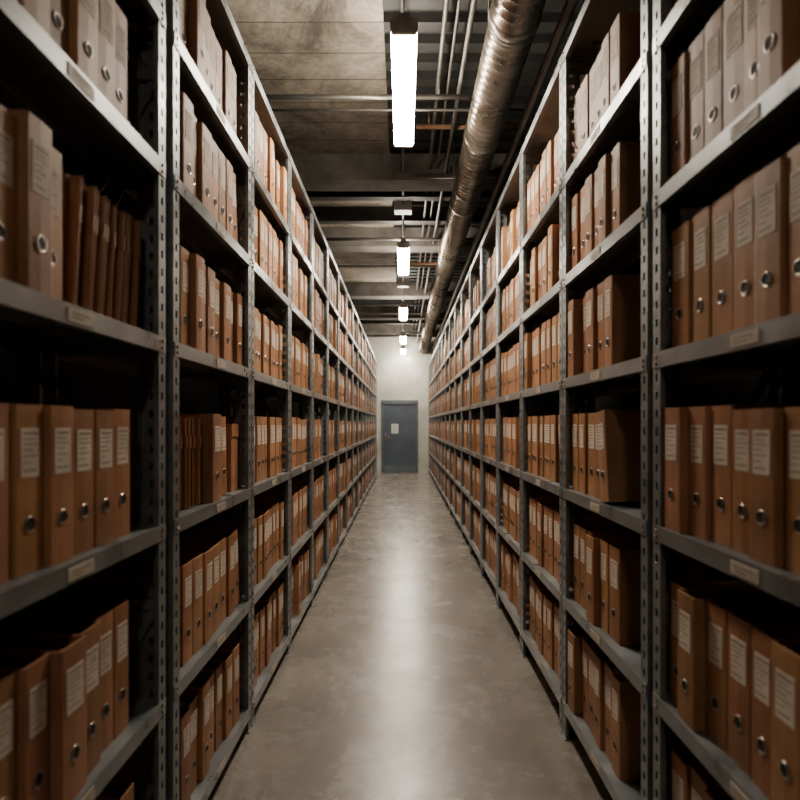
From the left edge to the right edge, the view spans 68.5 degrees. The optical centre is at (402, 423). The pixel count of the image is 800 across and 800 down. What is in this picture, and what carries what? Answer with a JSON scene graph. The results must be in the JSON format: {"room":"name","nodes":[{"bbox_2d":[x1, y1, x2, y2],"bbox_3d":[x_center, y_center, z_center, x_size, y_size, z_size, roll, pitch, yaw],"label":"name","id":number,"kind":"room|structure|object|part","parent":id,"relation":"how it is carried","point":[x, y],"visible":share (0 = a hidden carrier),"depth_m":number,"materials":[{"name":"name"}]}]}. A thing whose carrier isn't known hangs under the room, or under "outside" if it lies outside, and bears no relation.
{"room":"archive storage room","nodes":[
{"label":"archive storage room","id":0,"kind":"room"},
{"bbox_2d":[0,350,319,588],"bbox_3d":[-2.360,-0.550,6.850,0.120,3.820,18.900,0,0,0],"label":"wall","id":1,"kind":"structure","parent":0,"point":[91,387],"depth_m":4.56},
{"bbox_2d":[329,337,479,472],"bbox_3d":[0.000,-0.550,16.375,4.600,3.820,0.150,0,0,0],"label":"wall","id":2,"kind":"structure","parent":0,"point":[399,377],"depth_m":16.30,"materials":[{"name":"paint"}]},
{"bbox_2d":[381,402,417,472],"bbox_3d":[-0.090,0.375,16.317,1.020,1.970,0.166,0,0,0],"label":"door frame","id":3,"kind":"structure","parent":2,"relation":"in","point":[382,403],"depth_m":16.27,"materials":[{"name":"paint"}]},
{"bbox_2d":[383,404,415,472],"bbox_3d":[-0.090,0.398,16.329,0.910,1.905,0.052,0,0,0],"label":"door leaf","id":4,"kind":"structure","parent":3,"relation":"attached to","point":[399,420],"depth_m":16.31,"materials":[{"name":"paint"}]},
{"bbox_2d":[381,400,417,401],"bbox_3d":[-0.090,-0.635,16.291,1.020,0.049,0.018,0,0,0],"label":"door frame","id":5,"kind":"structure","parent":2,"relation":"attached to","point":[381,400],"depth_m":16.28,"materials":[{"name":"paint"}]},
{"bbox_2d":[226,0,582,281],"bbox_3d":[0.000,-2.520,6.850,4.600,0.120,18.900,0,0,0],"label":"ceiling","id":6,"kind":"structure","parent":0,"point":[292,46],"depth_m":4.12,"materials":[{"name":"concrete"}]},
{"bbox_2d":[207,473,612,799],"bbox_3d":[0.000,1.410,6.850,4.600,0.100,18.900,0,0,0],"label":"floor","id":7,"kind":"structure","parent":0,"point":[404,677],"depth_m":2.97,"materials":[{"name":"concrete"}]},
{"bbox_2d":[0,0,165,799],"bbox_3d":[-0.889,-0.135,1.237,0.433,2.990,0.892,0,0,0],"label":"metal shelving rack","id":8,"kind":"object","parent":7,"relation":"on","point":[91,136],"visible":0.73,"depth_m":1.63,"materials":[{"name":"metal"}]},
{"bbox_2d":[0,0,799,799],"bbox_3d":[0.010,-0.125,7.967,2.031,2.765,16.128,0,0,0],"label":"binders","id":9,"kind":"object","parent":8,"relation":"on","point":[69,475],"visible":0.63,"depth_m":1.52,"materials":[{"name":"cardboard"}]},
{"bbox_2d":[31,0,251,799],"bbox_3d":[-0.889,-0.135,2.187,0.433,2.990,0.892,0,0,0],"label":"metal shelving rack","id":10,"kind":"object","parent":7,"relation":"on","point":[189,225],"visible":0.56,"depth_m":2.00,"materials":[{"name":"metal"}]},
{"bbox_2d":[179,63,290,726],"bbox_3d":[-0.889,-0.135,3.087,0.433,2.990,0.892,0,0,0],"label":"metal shelving rack","id":11,"kind":"object","parent":7,"relation":"on","point":[264,292],"visible":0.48,"depth_m":3.17,"materials":[{"name":"metal"}]},
{"bbox_2d":[224,154,313,648],"bbox_3d":[-0.889,-0.135,3.987,0.433,2.990,0.892,0,0,0],"label":"metal shelving rack","id":12,"kind":"object","parent":7,"relation":"on","point":[298,321],"visible":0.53,"depth_m":4.29,"materials":[{"name":"metal"}]},
{"bbox_2d":[266,210,328,603],"bbox_3d":[-0.889,-0.135,4.887,0.433,2.990,0.892,0,0,0],"label":"metal shelving rack","id":13,"kind":"object","parent":7,"relation":"on","point":[318,339],"visible":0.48,"depth_m":5.27,"materials":[{"name":"metal"}]},
{"bbox_2d":[292,246,338,572],"bbox_3d":[-0.889,-0.135,5.787,0.433,2.990,0.892,0,0,0],"label":"metal shelving rack","id":14,"kind":"object","parent":7,"relation":"on","point":[333,311],"visible":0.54,"depth_m":6.19,"materials":[{"name":"metal"}]},
{"bbox_2d":[307,272,346,551],"bbox_3d":[-0.889,-0.135,6.687,0.433,2.990,0.892,0,0,0],"label":"metal shelving rack","id":15,"kind":"object","parent":7,"relation":"on","point":[342,288],"visible":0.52,"depth_m":7.09,"materials":[{"name":"metal"}]},
{"bbox_2d":[318,291,353,535],"bbox_3d":[-0.889,-0.135,7.587,0.433,2.990,0.892,0,0,0],"label":"metal shelving rack","id":16,"kind":"object","parent":7,"relation":"on","point":[349,302],"visible":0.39,"depth_m":7.99,"materials":[{"name":"metal"}]},
{"bbox_2d":[324,305,358,522],"bbox_3d":[-0.889,-0.135,8.487,0.433,2.990,0.892,0,0,0],"label":"metal shelving rack","id":17,"kind":"object","parent":7,"relation":"on","point":[355,316],"visible":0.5,"depth_m":8.89,"materials":[{"name":"metal"}]},
{"bbox_2d":[335,317,362,512],"bbox_3d":[-0.889,-0.135,9.387,0.433,2.990,0.892,0,0,0],"label":"metal shelving rack","id":18,"kind":"object","parent":7,"relation":"on","point":[360,380],"visible":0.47,"depth_m":9.59,"materials":[{"name":"metal"}]},
{"bbox_2d":[343,329,365,504],"bbox_3d":[-0.889,-0.135,10.287,0.433,2.990,0.892,0,0,0],"label":"metal shelving rack","id":19,"kind":"object","parent":7,"relation":"on","point":[363,332],"visible":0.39,"depth_m":10.69,"materials":[{"name":"metal"}]},
{"bbox_2d":[347,337,368,493],"bbox_3d":[-0.889,-0.135,11.187,0.433,2.990,0.892,0,0,0],"label":"metal shelving rack","id":20,"kind":"object","parent":7,"relation":"on","point":[367,341],"visible":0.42,"depth_m":11.59,"materials":[{"name":"metal"}]},
{"bbox_2d":[355,344,370,487],"bbox_3d":[-0.889,-0.135,12.087,0.433,2.990,0.892,0,0,0],"label":"metal shelving rack","id":21,"kind":"object","parent":7,"relation":"on","point":[369,344],"visible":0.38,"depth_m":12.49,"materials":[{"name":"metal"}]},
{"bbox_2d":[355,349,372,487],"bbox_3d":[-0.889,-0.135,12.987,0.433,2.990,0.892,0,0,0],"label":"metal shelving rack","id":22,"kind":"object","parent":7,"relation":"on","point":[371,349],"visible":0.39,"depth_m":13.43,"materials":[{"name":"metal"}]},
{"bbox_2d":[360,353,374,480],"bbox_3d":[-0.889,-0.135,13.887,0.433,2.990,0.892,0,0,0],"label":"metal shelving rack","id":23,"kind":"object","parent":7,"relation":"on","point":[373,353],"visible":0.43,"depth_m":14.29,"materials":[{"name":"metal"}]},
{"bbox_2d":[363,358,376,476],"bbox_3d":[-0.889,-0.135,14.787,0.433,2.990,0.892,0,0,0],"label":"metal shelving rack","id":24,"kind":"object","parent":7,"relation":"on","point":[375,358],"visible":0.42,"depth_m":15.19,"materials":[{"name":"metal"}]},
{"bbox_2d":[428,362,440,473],"bbox_3d":[0.909,-0.135,15.630,0.433,2.990,0.892,0,0,0],"label":"metal shelving rack","id":25,"kind":"object","parent":7,"relation":"on","point":[429,362],"visible":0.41,"depth_m":16.07,"materials":[{"name":"metal"}]},
{"bbox_2d":[430,358,443,476],"bbox_3d":[0.909,-0.135,14.730,0.433,2.990,0.892,0,0,0],"label":"metal shelving rack","id":26,"kind":"object","parent":7,"relation":"on","point":[431,358],"visible":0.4,"depth_m":15.13,"materials":[{"name":"metal"}]},
{"bbox_2d":[434,348,440,483],"bbox_3d":[0.909,-0.135,12.930,0.433,2.990,0.892,0,0,0],"label":"metal shelving rack","id":27,"kind":"object","parent":7,"relation":"on","point":[435,348],"visible":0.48,"depth_m":13.37,"materials":[{"name":"metal"}]},
{"bbox_3d":[0.910,-0.135,12.930,0.432,2.990,0.892,0,0,0],"label":"frame","id":28,"kind":"part","parent":27,"relation":"part of","materials":[{"name":"metal"}]},
{"bbox_2d":[432,353,447,483],"bbox_3d":[0.909,-0.135,13.830,0.433,2.990,0.892,0,0,0],"label":"metal shelving rack","id":29,"kind":"object","parent":7,"relation":"on","point":[433,353],"visible":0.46,"depth_m":14.23,"materials":[{"name":"metal"}]},
{"bbox_2d":[436,344,451,492],"bbox_3d":[0.909,-0.135,12.030,0.433,2.990,0.892,0,0,0],"label":"metal shelving rack","id":30,"kind":"object","parent":7,"relation":"on","point":[437,346],"visible":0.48,"depth_m":12.25,"materials":[{"name":"metal"}]},
{"bbox_2d":[438,337,460,498],"bbox_3d":[0.909,-0.135,11.130,0.433,2.990,0.892,0,0,0],"label":"metal shelving rack","id":31,"kind":"object","parent":7,"relation":"on","point":[440,339],"visible":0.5,"depth_m":11.41,"materials":[{"name":"metal"}]},
{"bbox_2d":[441,327,464,498],"bbox_3d":[0.909,-0.135,10.230,0.433,2.990,0.892,0,0,0],"label":"metal shelving rack","id":32,"kind":"object","parent":7,"relation":"on","point":[443,332],"visible":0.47,"depth_m":10.67,"materials":[{"name":"metal"}]},
{"bbox_2d":[445,318,472,505],"bbox_3d":[0.909,-0.135,9.330,0.433,2.990,0.892,0,0,0],"label":"metal shelving rack","id":33,"kind":"object","parent":7,"relation":"on","point":[447,323],"visible":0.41,"depth_m":9.73,"materials":[{"name":"metal"}]},
{"bbox_2d":[449,307,479,523],"bbox_3d":[0.909,-0.135,8.430,0.433,2.990,0.892,0,0,0],"label":"metal shelving rack","id":34,"kind":"object","parent":7,"relation":"on","point":[452,315],"visible":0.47,"depth_m":8.83,"materials":[{"name":"metal"}]},
{"bbox_2d":[454,290,489,536],"bbox_3d":[0.909,-0.135,7.530,0.433,2.990,0.892,0,0,0],"label":"metal shelving rack","id":35,"kind":"object","parent":7,"relation":"on","point":[457,346],"visible":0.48,"depth_m":7.93,"materials":[{"name":"metal"}]},
{"bbox_2d":[461,272,495,552],"bbox_3d":[0.909,-0.135,6.630,0.433,2.990,0.892,0,0,0],"label":"metal shelving rack","id":36,"kind":"object","parent":7,"relation":"on","point":[465,334],"visible":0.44,"depth_m":7.03,"materials":[{"name":"metal"}]},
{"bbox_2d":[469,244,519,574],"bbox_3d":[0.909,-0.135,5.730,0.433,2.990,0.892,0,0,0],"label":"metal shelving rack","id":37,"kind":"object","parent":7,"relation":"on","point":[475,268],"visible":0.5,"depth_m":6.08,"materials":[{"name":"metal"}]},
{"bbox_2d":[480,207,543,605],"bbox_3d":[0.909,-0.135,4.830,0.433,2.990,0.892,0,0,0],"label":"metal shelving rack","id":38,"kind":"object","parent":7,"relation":"on","point":[489,239],"visible":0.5,"depth_m":5.22,"materials":[{"name":"metal"}]},
{"bbox_2d":[496,151,587,652],"bbox_3d":[0.909,-0.135,3.930,0.433,2.990,0.892,0,0,0],"label":"metal shelving rack","id":39,"kind":"object","parent":7,"relation":"on","point":[510,197],"visible":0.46,"depth_m":4.16,"materials":[{"name":"metal"}]},
{"bbox_2d":[520,55,640,732],"bbox_3d":[0.909,-0.135,3.030,0.433,2.990,0.892,0,0,0],"label":"metal shelving rack","id":40,"kind":"object","parent":7,"relation":"on","point":[548,120],"visible":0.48,"depth_m":3.09,"materials":[{"name":"metal"}]},
{"bbox_2d":[561,0,793,799],"bbox_3d":[0.909,-0.135,2.130,0.433,2.990,0.892,0,0,0],"label":"metal shelving rack","id":41,"kind":"object","parent":7,"relation":"on","point":[628,249],"visible":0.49,"depth_m":2.03,"materials":[{"name":"metal"}]},
{"bbox_2d":[653,0,799,799],"bbox_3d":[0.909,-0.135,1.200,0.433,2.990,0.892,0,0,0],"label":"metal shelving rack","id":42,"kind":"object","parent":7,"relation":"on","point":[765,132],"visible":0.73,"depth_m":1.56,"materials":[{"name":"metal"}]},
{"bbox_2d":[265,0,584,350],"bbox_3d":[0.100,-2.241,7.000,3.400,0.438,18.600,0,0,0],"label":"pipes","id":43,"kind":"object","parent":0,"point":[402,208],"depth_m":4.11,"materials":[{"name":"grey metal"}]},
{"bbox_2d":[399,288,406,320],"bbox_3d":[0.005,-2.188,10.300,0.138,0.542,1.200,0,0,0],"label":"ceiling lamp","id":44,"kind":"object","parent":43,"relation":"hanging from","point":[402,306],"visible":0.94,"depth_m":9.95,"materials":[{"name":"white plastic"}]},
{"bbox_2d":[400,321,405,343],"bbox_3d":[0.005,-2.188,13.500,0.138,0.542,1.200,0,0,0],"label":"ceiling lamp","id":45,"kind":"object","parent":43,"relation":"hanging from","point":[403,334],"visible":0.89,"depth_m":13.10,"materials":[{"name":"white plastic"}]},
{"bbox_2d":[400,344,405,354],"bbox_3d":[0.005,-2.188,15.650,0.138,0.542,1.200,0,0,0],"label":"ceiling lamp","id":46,"kind":"object","parent":43,"relation":"hanging from","point":[403,348],"visible":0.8,"depth_m":15.30,"materials":[{"name":"white plastic"}]},
{"bbox_2d":[397,220,409,275],"bbox_3d":[0.005,-2.188,7.000,0.138,0.542,1.200,0,0,0],"label":"ceiling lamp","id":47,"kind":"object","parent":43,"relation":"hanging from","point":[403,246],"visible":0.94,"depth_m":6.74,"materials":[{"name":"white plastic"}]},
{"bbox_2d":[306,191,501,336],"bbox_3d":[0.000,-2.369,10.680,4.600,0.179,9.550,0,0,0],"label":"ceiling beam","id":48,"kind":"structure","parent":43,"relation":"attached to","point":[325,215],"depth_m":6.65,"materials":[{"name":"metal"}]},
{"bbox_2d":[390,0,417,147],"bbox_3d":[0.005,-2.188,3.480,0.138,0.542,1.200,0,0,0],"label":"ceiling lamp","id":49,"kind":"object","parent":43,"relation":"hanging from","point":[403,28],"visible":1,"depth_m":3.23,"materials":[{"name":"white plastic"}]},
{"bbox_2d":[291,154,517,334],"bbox_3d":[0.000,-2.340,8.130,4.600,0.240,13.060,0,0,0],"label":"ceiling beam","id":50,"kind":"structure","parent":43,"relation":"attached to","point":[317,172],"depth_m":5.54,"materials":[{"name":"concrete"}]},
{"bbox_2d":[419,0,546,353],"bbox_3d":[0.565,-2.194,7.150,0.264,0.532,18.300,0,0,0],"label":"ventilation duct","id":51,"kind":"object","parent":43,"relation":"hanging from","point":[512,27],"visible":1,"depth_m":3.82,"materials":[{"name":"metal"}]},
{"bbox_2d":[489,375,765,580],"bbox_3d":[2.360,-0.550,6.850,0.120,3.820,18.900,0,0,0],"label":"wall","id":52,"kind":"structure","parent":0,"point":[736,391],"depth_m":4.41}
]}

